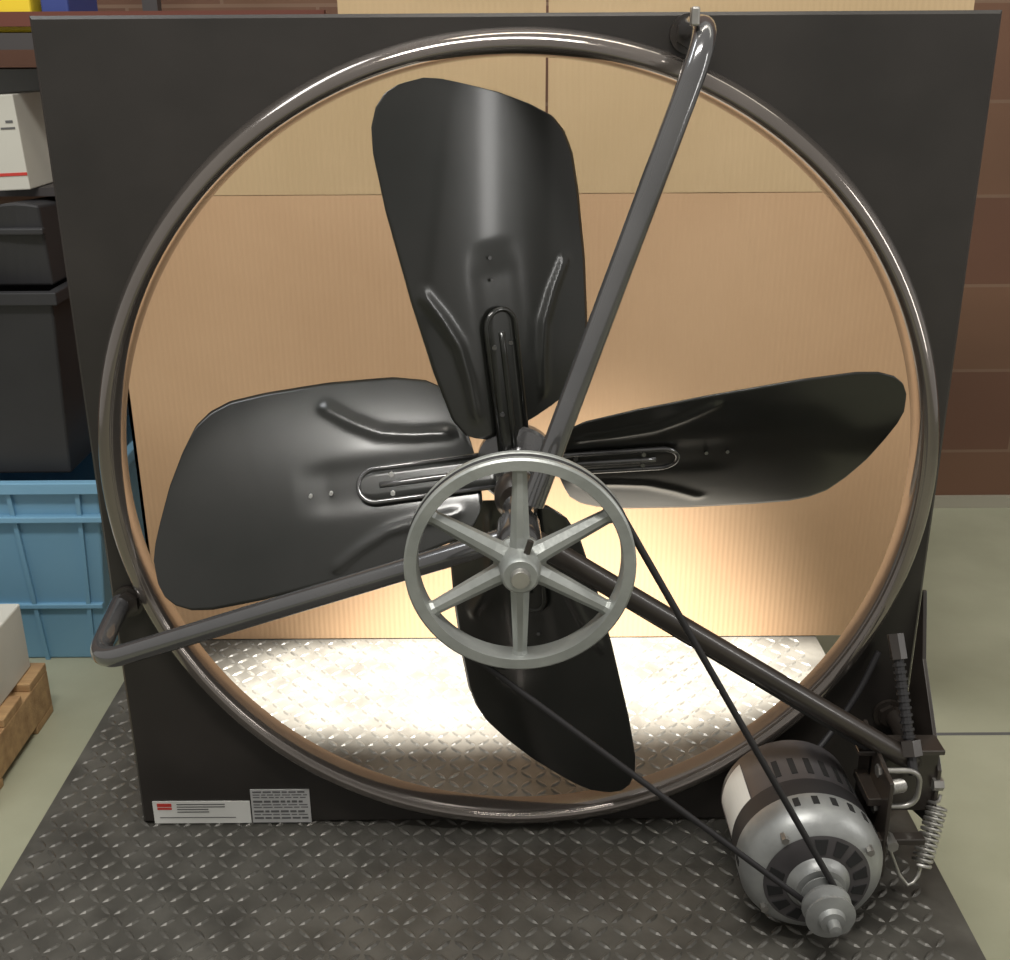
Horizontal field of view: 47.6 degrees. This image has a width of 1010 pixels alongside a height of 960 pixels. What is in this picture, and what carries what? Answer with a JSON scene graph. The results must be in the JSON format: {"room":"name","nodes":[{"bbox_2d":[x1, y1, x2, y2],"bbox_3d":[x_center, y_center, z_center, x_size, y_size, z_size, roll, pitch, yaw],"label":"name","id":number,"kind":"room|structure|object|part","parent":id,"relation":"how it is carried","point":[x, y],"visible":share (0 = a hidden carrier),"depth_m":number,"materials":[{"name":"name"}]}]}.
{"room":"warehouse","nodes":[
{"label":"warehouse","id":0,"kind":"room"},
{"bbox_2d":[0,508,1009,959],"bbox_3d":[0.019,0.797,1.126,8.000,0.050,7.000,0,21,0],"label":"floor","id":1,"kind":"structure","parent":0,"point":[966,581],"depth_m":2.02,"materials":[{"name":"concrete"}]},
{"bbox_2d":[0,663,52,789],"bbox_3d":[-1.148,0.425,1.909,0.670,0.100,0.295,0,21,0],"label":"wooden pallet","id":2,"kind":"object","parent":1,"relation":"on","point":[26,709],"visible":0.95,"depth_m":1.95,"materials":[{"name":"brown wood"}]},
{"bbox_2d":[0,604,29,704],"bbox_3d":[-1.059,0.312,1.885,0.450,0.124,0.230,0,21,0],"label":"carton","id":3,"kind":"object","parent":2,"relation":"on","point":[14,658],"visible":1,"depth_m":1.94,"materials":[{"name":"white cardboard"}]},
{"bbox_2d":[0,415,145,659],"bbox_3d":[-1.008,0.106,2.334,0.579,0.390,0.469,0,21,0],"label":"crate","id":4,"kind":"object","parent":1,"relation":"on","point":[53,559],"visible":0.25,"depth_m":2.15,"materials":[{"name":"plastic"}]},
{"bbox_2d":[0,277,128,472],"bbox_3d":[-1.040,-0.244,2.224,0.559,0.338,0.484,0,21,0],"label":"storage tote","id":5,"kind":"object","parent":4,"relation":"on","point":[44,426],"visible":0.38,"depth_m":2.03,"materials":[{"name":"plastic"}]},
{"bbox_2d":[0,196,65,284],"bbox_3d":[-1.019,-0.449,2.082,0.480,0.143,0.319,0,21,0],"label":"storage bin","id":6,"kind":"object","parent":5,"relation":"on","point":[31,251],"visible":0.72,"depth_m":1.96,"materials":[{"name":"plastic"}]},
{"bbox_2d":[0,0,325,196],"bbox_3d":[-0.889,-0.565,2.182,1.200,1.750,0.550,0,21,0],"label":"storage shelf","id":7,"kind":"object","parent":1,"relation":"on","point":[8,41],"visible":0.08,"depth_m":1.84,"materials":[{"name":"grey metal"}]},
{"bbox_2d":[0,67,39,92],"bbox_3d":[-1.000,-0.708,2.250,0.580,0.189,0.180,0,21,0],"label":"storage bin","id":8,"kind":"object","parent":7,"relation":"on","point":[12,79],"visible":0.02,"depth_m":2.14,"materials":[{"name":"grey plastic"}]},
{"bbox_2d":[0,0,41,32],"bbox_3d":[-0.831,-0.791,1.932,0.120,0.069,0.155,0,21,0],"label":"case","id":9,"kind":"object","parent":7,"relation":"on","point":[5,5],"visible":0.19,"depth_m":1.86,"materials":[{"name":"yellow plastic"}]},
{"bbox_2d":[0,90,52,190],"bbox_3d":[-0.847,-0.603,2.022,0.071,0.157,0.201,0,21,0],"label":"carton","id":10,"kind":"object","parent":7,"relation":"on","point":[24,153],"visible":0.79,"depth_m":1.95,"materials":[{"name":"white cardboard"}]},
{"bbox_2d":[1,120,14,129],"bbox_3d":[-0.834,-0.595,1.918,0.024,0.014,0.001,-2,21,1],"label":"print","id":11,"kind":"object","parent":10,"relation":"attached to","point":[5,124],"depth_m":1.92,"materials":[{"name":"grey paper"}]},
{"bbox_2d":[40,0,97,11],"bbox_3d":[-0.733,-0.797,1.933,0.045,0.079,0.150,0,21,0],"label":"case","id":12,"kind":"object","parent":7,"relation":"on","point":[46,5],"visible":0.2,"depth_m":1.87,"materials":[{"name":"blue plastic"}]},
{"bbox_2d":[0,635,985,959],"bbox_3d":[-0.038,0.587,1.398,1.168,0.150,1.660,0,21,0],"label":"platform","id":13,"kind":"object","parent":1,"relation":"on","point":[95,879],"visible":0.48,"depth_m":1.45,"materials":[{"name":"metal"}]},
{"bbox_2d":[29,6,1001,937],"bbox_3d":[0.020,0.023,1.259,1.012,1.001,0.420,0,21,0],"label":"exhaust fan","id":14,"kind":"object","parent":13,"relation":"on","point":[305,498],"visible":1,"depth_m":1.28,"materials":[{"name":"black metal"}]},
{"bbox_2d":[160,804,235,817],"bbox_3d":[-0.409,0.440,1.521,0.101,0.022,0.001,0,21,0],"label":"print","id":15,"kind":"object","parent":14,"relation":"attached to","point":[166,810],"depth_m":1.52,"materials":[{"name":"grey paper"}]},
{"bbox_3d":[-0.403,0.442,1.523,0.129,0.035,0.002,0,21,0],"label":"label plate","id":16,"kind":"part","parent":14,"relation":"part of","materials":[{"name":"white paper"}]},
{"bbox_2d":[252,791,308,818],"bbox_3d":[-0.297,0.431,1.518,0.072,0.043,0.001,0,21,0],"label":"print","id":17,"kind":"object","parent":14,"relation":"attached to","point":[265,804],"depth_m":1.52,"materials":[{"name":"grey paper"}]},
{"bbox_3d":[-0.255,0.130,1.260,0.524,0.202,0.116,7,22,19],"label":"support arm","id":18,"kind":"part","parent":14,"relation":"part of","materials":[{"name":"grey metal"}]},
{"bbox_3d":[-0.224,0.014,1.394,0.395,0.243,0.161,0,21,0],"label":"blade","id":19,"kind":"part","parent":14,"relation":"part of","materials":[{"name":"metal"}]},
{"bbox_3d":[-0.090,-0.003,1.367,0.172,0.054,0.029,0,21,0],"label":"spider arm","id":20,"kind":"part","parent":14,"relation":"part of","materials":[{"name":"metal"}]},
{"bbox_3d":[-0.010,-0.242,1.284,0.283,0.397,0.037,-14,25,-32],"label":"blade","id":21,"kind":"part","parent":14,"relation":"part of","materials":[{"name":"metal"}]},
{"bbox_3d":[0.003,-0.113,1.325,0.054,0.172,0.014,-17,26,-36],"label":"spider arm","id":22,"kind":"part","parent":14,"relation":"part of","materials":[{"name":"metal"}]},
{"bbox_3d":[0.025,0.081,1.400,0.054,0.172,0.014,16,26,36],"label":"spider arm","id":23,"kind":"part","parent":14,"relation":"part of","materials":[{"name":"metal"}]},
{"bbox_3d":[0.038,0.205,1.456,0.283,0.397,0.037,14,25,32],"label":"blade","id":24,"kind":"part","parent":14,"relation":"part of","materials":[{"name":"metal"}]},
{"bbox_3d":[0.119,-0.022,1.361,0.172,0.043,0.029,0,21,0],"label":"spider arm","id":25,"kind":"part","parent":14,"relation":"part of","materials":[{"name":"metal"}]},
{"bbox_3d":[0.110,-0.222,1.169,0.189,0.471,0.192,0,21,0],"label":"support arm","id":26,"kind":"part","parent":14,"relation":"part of","materials":[{"name":"grey metal"}]},
{"bbox_3d":[0.281,0.199,1.287,0.522,0.354,0.116,-8,22,-19],"label":"support arm","id":27,"kind":"part","parent":14,"relation":"part of","materials":[{"name":"metal"}]},
{"bbox_3d":[0.257,-0.041,1.374,0.399,0.226,0.161,0,21,0],"label":"blade","id":28,"kind":"part","parent":14,"relation":"part of","materials":[{"name":"metal"}]},
{"bbox_3d":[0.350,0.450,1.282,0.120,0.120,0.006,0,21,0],"label":"motor","id":29,"kind":"part","parent":14,"relation":"part of","materials":[{"name":"silver metal"}]},
{"bbox_2d":[853,735,944,844],"bbox_3d":[0.467,0.377,1.357,0.102,0.116,0.090,0,21,0],"label":"bracket","id":30,"kind":"object","parent":14,"relation":"attached to","point":[900,774],"depth_m":1.35,"materials":[{"name":"metal"}]},
{"bbox_2d":[127,0,974,638],"bbox_3d":[0.034,-0.318,1.842,1.287,1.221,0.125,0,21,0],"label":"cardboard box","id":31,"kind":"object","parent":13,"relation":"on","point":[745,274],"visible":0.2,"depth_m":1.79,"materials":[{"name":"brown cardboard"}]},
{"bbox_2d":[937,732,1009,734],"bbox_3d":[2.317,0.430,1.980,3.400,0.001,0.008,0,21,0],"label":"joint","id":32,"kind":"object","parent":1,"relation":"on","point":[956,733],"depth_m":1.98,"materials":[{"name":"grey"}]},
{"bbox_2d":[0,0,1009,494],"bbox_3d":[0.006,-1.329,2.486,8.000,2.950,0.140,0,21,0],"label":"wall","id":33,"kind":"structure","parent":0,"point":[975,452],"depth_m":2.75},
{"bbox_2d":[933,495,1009,507],"bbox_3d":[0.014,0.062,2.935,8.000,0.030,0.015,0,21,0],"label":"baseboard","id":34,"kind":"structure","parent":33,"relation":"attached to","point":[941,501],"depth_m":2.93,"materials":[{"name":"beige"}]}
]}

